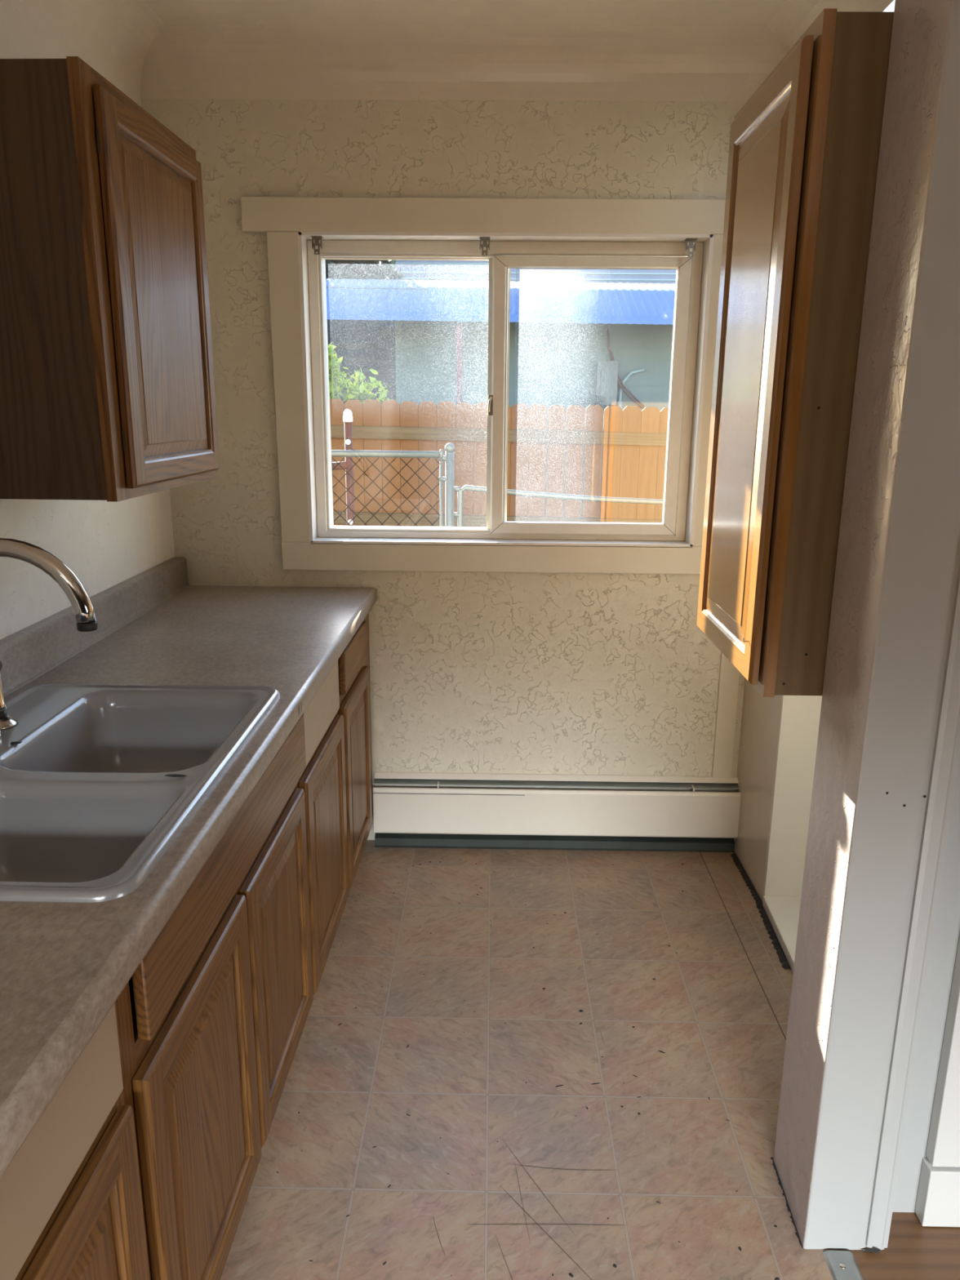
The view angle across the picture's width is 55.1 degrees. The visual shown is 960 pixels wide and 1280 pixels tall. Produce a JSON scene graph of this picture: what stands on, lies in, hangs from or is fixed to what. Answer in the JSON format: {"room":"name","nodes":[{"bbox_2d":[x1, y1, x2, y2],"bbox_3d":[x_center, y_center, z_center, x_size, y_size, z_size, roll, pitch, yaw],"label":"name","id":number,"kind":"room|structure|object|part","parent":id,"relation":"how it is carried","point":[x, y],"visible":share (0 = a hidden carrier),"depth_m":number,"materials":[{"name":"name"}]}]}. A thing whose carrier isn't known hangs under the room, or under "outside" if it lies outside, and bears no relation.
{"room":"kitchen","nodes":[
{"label":"kitchen","id":0,"kind":"room"},
{"bbox_2d":[0,0,174,639],"bbox_3d":[-1.136,0.416,-0.658,0.155,2.700,7.485,1,14,1],"label":"wall","id":1,"kind":"structure","parent":0,"point":[105,544],"depth_m":2.23,"materials":[{"name":"paint"}]},
{"bbox_2d":[0,557,191,697],"bbox_3d":[-0.998,0.137,1.701,0.055,0.140,2.758,1,14,1],"label":"backsplash","id":2,"kind":"structure","parent":1,"relation":"attached to","point":[27,654],"depth_m":2.25,"materials":[{"name":"laminate"}]},
{"bbox_2d":[0,56,219,502],"bbox_3d":[-0.817,-0.690,1.912,0.350,0.737,0.587,1,14,2],"label":"upper cabinet","id":3,"kind":"object","parent":1,"relation":"attached to","point":[107,384],"visible":1,"depth_m":1.68,"materials":[{"name":"brown wood"}]},
{"bbox_3d":[-0.672,-0.687,1.907,0.020,0.737,0.587,1,14,2],"label":"frame","id":4,"kind":"part","parent":3,"relation":"part of","materials":[{"name":"brown wood"}]},
{"bbox_3d":[-0.650,-0.685,1.916,0.018,0.687,0.519,1,14,2],"label":"door","id":5,"kind":"part","parent":3,"relation":"part of","materials":[{"name":"brown wood"}]},
{"bbox_3d":[-0.650,-0.687,1.923,0.008,0.585,0.413,1,14,2],"label":"panel","id":6,"kind":"part","parent":3,"relation":"part of","materials":[{"name":"brown wood"}]},
{"bbox_2d":[324,259,405,279],"bbox_3d":[-2.710,-3.614,12.221,3.434,4.620,1.899,1,14,1],"label":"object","id":7,"kind":"object","parent":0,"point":[335,268],"visible":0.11,"depth_m":11.81,"materials":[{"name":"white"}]},
{"bbox_2d":[140,98,746,839],"bbox_3d":[0.194,-0.514,3.029,2.900,2.700,0.160,1,14,1],"label":"wall","id":8,"kind":"structure","parent":0,"point":[471,673],"depth_m":3.00,"materials":[{"name":"beige paint"}]},
{"bbox_2d":[240,196,725,574],"bbox_3d":[0.036,-0.785,2.943,1.504,1.122,0.168,1,14,1],"label":"window","id":9,"kind":"structure","parent":8,"relation":"in","point":[595,233],"depth_m":2.87,"materials":[{"name":"white paint"}]},
{"bbox_3d":[-0.596,-0.773,2.883,0.098,0.936,0.020,1,14,1],"label":"casing","id":10,"kind":"part","parent":9,"relation":"part of","materials":[{"name":"beige wood"}]},
{"bbox_2d":[311,235,323,254],"bbox_3d":[-0.494,-1.197,2.795,0.032,0.052,0.032,1,14,1],"label":"bracket","id":11,"kind":"object","parent":9,"relation":"attached to","point":[316,240],"visible":1,"depth_m":2.79,"materials":[{"name":"metal"}]},
{"bbox_3d":[-0.494,-1.206,2.792,0.032,0.034,0.032,1,14,1],"label":"plate","id":12,"kind":"part","parent":11,"relation":"part of","materials":[{"name":"metal"}]},
{"bbox_3d":[0.021,-1.265,2.746,1.467,0.095,0.023,1,14,1],"label":"head casing","id":13,"kind":"part","parent":9,"relation":"part of","materials":[{"name":"beige wood"}]},
{"bbox_2d":[479,236,490,255],"bbox_3d":[0.015,-1.191,2.788,0.032,0.052,0.032,1,14,1],"label":"bracket","id":14,"kind":"object","parent":9,"relation":"attached to","point":[484,241],"visible":1,"depth_m":2.78,"materials":[{"name":"metal"}]},
{"bbox_3d":[0.015,-1.200,2.786,0.032,0.034,0.032,1,14,1],"label":"plate","id":15,"kind":"part","parent":14,"relation":"part of","materials":[{"name":"metal"}]},
{"bbox_3d":[0.068,-0.268,3.001,1.429,0.091,0.021,1,14,1],"label":"casing","id":16,"kind":"part","parent":9,"relation":"part of","materials":[{"name":"beige wood"}]},
{"bbox_3d":[0.073,-0.791,2.981,1.221,0.921,0.090,1,14,1],"label":"frame","id":17,"kind":"part","parent":9,"relation":"part of","materials":[{"name":"plastic"}]},
{"bbox_3d":[0.345,-0.769,2.943,0.525,0.788,0.004,1,14,1],"label":"pane","id":18,"kind":"part","parent":9,"relation":"part of","materials":[{"name":"clear glass"}]},
{"bbox_3d":[0.343,-0.765,2.940,0.610,0.857,0.030,1,14,1],"label":"sliding sash","id":19,"kind":"part","parent":9,"relation":"part of","materials":[{"name":"plastic"}]},
{"bbox_2d":[684,238,697,257],"bbox_3d":[0.635,-1.183,2.780,0.032,0.052,0.032,1,14,1],"label":"bracket","id":20,"kind":"object","parent":9,"relation":"attached to","point":[691,244],"visible":1,"depth_m":2.77,"materials":[{"name":"metal"}]},
{"bbox_3d":[0.636,-1.192,2.778,0.032,0.034,0.032,1,14,1],"label":"plate","id":21,"kind":"part","parent":20,"relation":"part of","materials":[{"name":"metal"}]},
{"bbox_3d":[0.739,-0.757,2.866,0.097,0.936,0.020,1,14,1],"label":"casing","id":22,"kind":"part","parent":9,"relation":"part of","materials":[{"name":"beige wood"}]},
{"bbox_2d":[373,772,741,852],"bbox_3d":[0.261,0.600,3.194,1.255,0.262,0.070,1,14,1],"label":"baseboard heater","id":23,"kind":"object","parent":8,"relation":"attached to","point":[523,811],"visible":1,"depth_m":3.17,"materials":[{"name":"metal"}]},
{"bbox_3d":[0.260,0.703,3.227,1.255,0.045,0.053,1,14,1],"label":"rail","id":24,"kind":"part","parent":23,"relation":"part of","materials":[{"name":"black metal"}]},
{"bbox_3d":[0.261,0.585,3.212,1.255,0.242,0.026,1,14,1],"label":"panel","id":25,"kind":"part","parent":23,"relation":"part of","materials":[{"name":"metal"}]},
{"bbox_3d":[0.261,0.594,3.167,1.255,0.166,0.020,1,14,1],"label":"panel","id":26,"kind":"part","parent":23,"relation":"part of","materials":[{"name":"metal"}]},
{"bbox_2d":[711,652,739,777],"bbox_3d":[0.844,-0.512,2.931,0.066,2.045,0.012,1,14,1],"label":"trim","id":27,"kind":"structure","parent":8,"relation":"attached to","point":[729,675],"depth_m":3.12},
{"bbox_2d":[26,0,893,101],"bbox_3d":[1.397,-0.789,-0.946,5.200,0.300,7.600,1,14,1],"label":"ceiling","id":28,"kind":"structure","parent":0,"point":[411,50],"depth_m":2.58,"materials":[{"name":"beige paint"}]},
{"bbox_2d":[220,840,959,1279],"bbox_3d":[1.453,1.684,-0.375,5.045,0.066,7.485,1,14,1],"label":"floor","id":29,"kind":"structure","parent":0,"point":[537,1202],"depth_m":2.08,"materials":[{"name":"tile"}]},
{"bbox_2d":[0,1000,150,1279],"bbox_3d":[-0.718,0.859,0.923,0.575,0.866,0.590,1,14,2],"label":"base cabinet","id":30,"kind":"object","parent":29,"relation":"on","point":[71,1206],"visible":0.67,"depth_m":1.00,"materials":[{"name":"brown wood"}]},
{"bbox_3d":[-0.440,0.894,0.917,0.018,0.538,0.552,1,14,2],"label":"door","id":31,"kind":"part","parent":30,"relation":"part of","materials":[{"name":"brown wood"}]},
{"bbox_3d":[-0.439,0.896,0.918,0.008,0.429,0.436,1,14,2],"label":"panel","id":32,"kind":"part","parent":30,"relation":"part of","materials":[{"name":"brown wood"}]},
{"bbox_2d":[116,713,313,1279],"bbox_3d":[-0.692,0.669,1.669,0.575,0.866,0.951,1,14,2],"label":"base cabinet","id":33,"kind":"object","parent":29,"relation":"on","point":[212,1018],"visible":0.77,"depth_m":1.47,"materials":[{"name":"brown wood"}]},
{"bbox_2d":[0,557,377,1177],"bbox_3d":[-0.693,0.141,1.697,0.665,0.140,2.758,1,14,1],"label":"countertop","id":34,"kind":"structure","parent":33,"relation":"on","point":[64,966],"depth_m":1.84,"materials":[{"name":"laminate"}]},
{"bbox_2d":[0,537,97,737],"bbox_3d":[-0.759,0.020,1.485,0.293,0.372,0.261,1,14,1],"label":"faucet","id":35,"kind":"object","parent":34,"relation":"on","point":[80,601],"visible":1,"depth_m":1.44,"materials":[{"name":"silver metal"}]},
{"bbox_3d":[-0.753,0.015,1.481,0.279,0.360,0.029,1,14,1],"label":"spout","id":36,"kind":"part","parent":35,"relation":"part of","materials":[{"name":"silver metal"}]},
{"bbox_2d":[0,683,279,902],"bbox_3d":[-0.683,0.288,1.548,0.528,0.188,0.855,1,14,1],"label":"sink","id":37,"kind":"object","parent":34,"relation":"in","point":[87,771],"visible":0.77,"depth_m":1.49,"materials":[{"name":"ceramic"}]},
{"bbox_2d":[0,660,17,730],"bbox_3d":[-0.885,0.093,1.677,0.064,0.133,0.064,1,14,1],"label":"sprayer","id":38,"kind":"object","parent":37,"relation":"on","point":[6,722],"visible":1,"depth_m":1.68,"materials":[{"name":"silver metal"}]},
{"bbox_3d":[-0.422,0.759,1.440,0.018,0.542,0.452,1,14,2],"label":"door","id":39,"kind":"part","parent":33,"relation":"part of","materials":[{"name":"brown wood"}]},
{"bbox_3d":[-0.421,0.760,1.440,0.008,0.433,0.336,1,14,2],"label":"panel","id":40,"kind":"part","parent":33,"relation":"part of","materials":[{"name":"brown wood"}]},
{"bbox_3d":[-0.406,0.644,1.890,0.018,0.538,0.445,1,14,2],"label":"door","id":41,"kind":"part","parent":33,"relation":"part of","materials":[{"name":"brown wood"}]},
{"bbox_3d":[-0.406,0.646,1.890,0.008,0.429,0.329,1,14,2],"label":"panel","id":42,"kind":"part","parent":33,"relation":"part of","materials":[{"name":"brown wood"}]},
{"bbox_2d":[297,660,349,995],"bbox_3d":[-0.668,0.493,2.360,0.575,0.866,0.494,1,14,2],"label":"base cabinet","id":43,"kind":"object","parent":29,"relation":"on","point":[322,780],"visible":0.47,"depth_m":2.30,"materials":[{"name":"brown wood"}]},
{"bbox_3d":[-0.410,0.448,2.340,0.020,0.766,0.494,1,14,2],"label":"frame","id":44,"kind":"part","parent":43,"relation":"part of","materials":[{"name":"brown wood"}]},
{"bbox_3d":[-0.390,0.527,2.354,0.008,0.437,0.350,1,14,2],"label":"panel","id":45,"kind":"part","parent":43,"relation":"part of","materials":[{"name":"brown wood"}]},
{"bbox_2d":[337,613,373,888],"bbox_3d":[-0.650,0.360,2.880,0.575,0.866,0.577,1,14,2],"label":"base cabinet","id":46,"kind":"object","parent":29,"relation":"on","point":[353,664],"visible":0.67,"depth_m":2.77,"materials":[{"name":"brown wood"}]},
{"bbox_3d":[-0.372,0.045,2.712,0.018,0.120,0.395,1,14,2],"label":"drawer","id":47,"kind":"part","parent":46,"relation":"part of","materials":[{"name":"brown wood"}]},
{"bbox_3d":[-0.373,0.405,2.816,0.008,0.445,0.309,1,14,2],"label":"panel","id":48,"kind":"part","parent":46,"relation":"part of","materials":[{"name":"brown wood"}]},
{"bbox_2d":[275,861,779,1279],"bbox_3d":[0.113,0.969,2.266,1.128,0.002,1.776,1,14,1],"label":"dirt specks","id":49,"kind":"object","parent":29,"relation":"on","point":[571,1274],"visible":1,"depth_m":2.04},
{"bbox_2d":[762,895,800,973],"bbox_3d":[1.082,0.933,2.381,0.474,0.032,0.985,1,14,1],"label":"ledge","id":50,"kind":"object","parent":29,"relation":"on","point":[782,912],"visible":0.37,"depth_m":2.73,"materials":[{"name":"white paint"}]},
{"bbox_2d":[822,1250,863,1279],"bbox_3d":[0.645,1.289,1.024,0.054,0.006,1.366,1,14,1],"label":"threshold strip","id":51,"kind":"object","parent":29,"relation":"on","point":[842,1264],"visible":1,"depth_m":1.66,"materials":[{"name":"metal"}]},
{"bbox_2d":[733,678,782,902],"bbox_3d":[1.168,-0.459,2.747,0.545,2.650,0.385,1,14,1],"label":"wall","id":52,"kind":"structure","parent":0,"point":[760,720],"depth_m":2.95,"materials":[{"name":"beige paint"}]},
{"bbox_2d":[762,0,895,899],"bbox_3d":[1.157,-0.270,2.003,0.543,2.650,1.150,1,14,1],"label":"wall niche","id":53,"kind":"object","parent":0,"point":[799,717],"depth_m":2.77,"materials":[{"name":"beige paint"}]},
{"bbox_2d":[773,0,959,1253],"bbox_3d":[0.683,-0.139,1.476,0.151,2.650,0.218,1,14,1],"label":"wall partition","id":54,"kind":"structure","parent":0,"point":[898,562],"depth_m":1.45,"materials":[{"name":"white paint"}]},
{"bbox_2d":[696,8,893,697],"bbox_3d":[0.673,-0.488,1.777,0.371,1.088,0.533,1,14,1],"label":"upper cabinet","id":55,"kind":"object","parent":54,"relation":"attached to","point":[804,148],"visible":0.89,"depth_m":1.57,"materials":[{"name":"brown wood"}]},
{"bbox_3d":[0.502,-0.480,1.767,0.007,0.940,0.352,1,14,1],"label":"panel","id":56,"kind":"part","parent":55,"relation":"part of","materials":[{"name":"brown wood"}]},
{"bbox_3d":[0.506,-0.482,1.767,0.016,1.047,0.454,1,14,1],"label":"door","id":57,"kind":"part","parent":55,"relation":"part of","materials":[{"name":"brown wood"}]},
{"bbox_3d":[0.528,-0.490,1.779,0.020,1.088,0.533,1,14,1],"label":"frame","id":58,"kind":"part","parent":55,"relation":"part of","materials":[{"name":"brown wood"}]},
{"bbox_2d":[865,565,959,1248],"bbox_3d":[0.739,-0.143,1.367,0.040,2.588,0.010,1,14,1],"label":"trim","id":59,"kind":"structure","parent":54,"relation":"attached to","point":[947,744],"depth_m":1.53,"materials":[{"name":"white wood"}]},
{"bbox_2d":[892,753,959,1212],"bbox_3d":[2.390,-0.132,1.508,3.262,2.650,0.141,1,14,1],"label":"door frame","id":60,"kind":"structure","parent":0,"point":[946,933],"depth_m":1.67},
{"bbox_2d":[915,1157,959,1226],"bbox_3d":[1.124,1.049,1.738,0.572,0.126,0.034,1,14,1],"label":"baseboard","id":61,"kind":"structure","parent":60,"relation":"attached to","point":[938,1198],"depth_m":1.73,"materials":[{"name":"white wood"}]},
{"bbox_2d":[925,934,959,1167],"bbox_3d":[1.136,-0.166,1.431,0.568,2.368,0.029,1,14,1],"label":"wall","id":62,"kind":"structure","parent":60,"relation":"attached to","point":[943,1148],"depth_m":1.68,"materials":[{"name":"white paint"}]},
{"label":"outside","id":63,"kind":"structure","parent":0,"visible":0},
{"bbox_3d":[0.310,-3.470,21.379,28.000,0.150,36.850,1,14,1],"label":"ground","id":64,"kind":"structure","parent":63,"visible":0},
{"bbox_2d":[331,408,354,525],"bbox_3d":[-0.698,-0.252,4.753,0.128,1.825,0.054,1,14,1],"label":"post","id":65,"kind":"object","parent":64,"relation":"on","point":[348,464],"visible":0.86,"depth_m":4.58,"materials":[{"name":"white plastic"}]},
{"bbox_2d":[328,342,391,403],"bbox_3d":[-1.093,-1.200,7.456,0.802,2.320,0.483,1,14,1],"label":"bush","id":66,"kind":"object","parent":64,"relation":"on","point":[366,388],"visible":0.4,"depth_m":7.21,"materials":[{"name":"green plant"}]},
{"bbox_2d":[331,443,454,526],"bbox_3d":[-0.835,-0.141,4.622,1.414,1.673,0.047,1,14,1],"label":"fence","id":67,"kind":"object","parent":64,"relation":"on","point":[449,458],"visible":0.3,"depth_m":4.44,"materials":[{"name":"metal"}]},
{"bbox_3d":[-0.865,-0.900,4.429,1.338,0.034,0.032,1,14,1],"label":"rail","id":68,"kind":"part","parent":67,"relation":"part of","materials":[{"name":"metal"}]},
{"bbox_3d":[-0.152,-0.133,4.613,0.048,1.673,0.047,1,14,1],"label":"post","id":69,"kind":"part","parent":67,"relation":"part of","materials":[{"name":"metal"}]},
{"bbox_2d":[453,484,663,526],"bbox_3d":[0.632,-0.028,4.628,1.524,1.475,0.027,1,14,1],"label":"gate","id":70,"kind":"object","parent":67,"relation":"attached to","point":[459,514],"visible":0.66,"depth_m":4.45,"materials":[{"name":"metal"}]},
{"bbox_2d":[329,398,668,527],"bbox_3d":[0.050,-0.884,7.093,5.100,1.904,0.054,1,14,1],"label":"picket fence","id":71,"kind":"object","parent":64,"relation":"on","point":[633,440],"visible":0.4,"depth_m":6.97,"materials":[{"name":"brown wood"}]},
{"bbox_3d":[0.050,-0.911,7.077,5.100,0.168,0.036,1,14,1],"label":"rail","id":72,"kind":"part","parent":71,"relation":"part of","materials":[{"name":"brown wood"}]},
{"bbox_3d":[0.055,-1.539,6.916,5.100,0.168,0.036,1,14,1],"label":"rail","id":73,"kind":"part","parent":71,"relation":"part of","materials":[{"name":"brown wood"}]},
{"bbox_2d":[325,278,675,518],"bbox_3d":[0.251,-2.231,9.903,7.400,3.128,2.300,1,14,1],"label":"building","id":74,"kind":"structure","parent":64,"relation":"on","point":[420,340],"depth_m":9.53,"materials":[{"name":"metal"}]},
{"bbox_3d":[-0.203,-1.714,8.969,0.057,2.580,0.060,1,14,1],"label":"post","id":75,"kind":"part","parent":74,"relation":"part of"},
{"bbox_2d":[393,260,676,284],"bbox_3d":[3.948,-4.395,16.333,10.620,4.200,6.060,1,14,1],"label":"sky","id":76,"kind":"structure","parent":64,"relation":"on","point":[458,270],"depth_m":13.19,"materials":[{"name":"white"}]}
]}

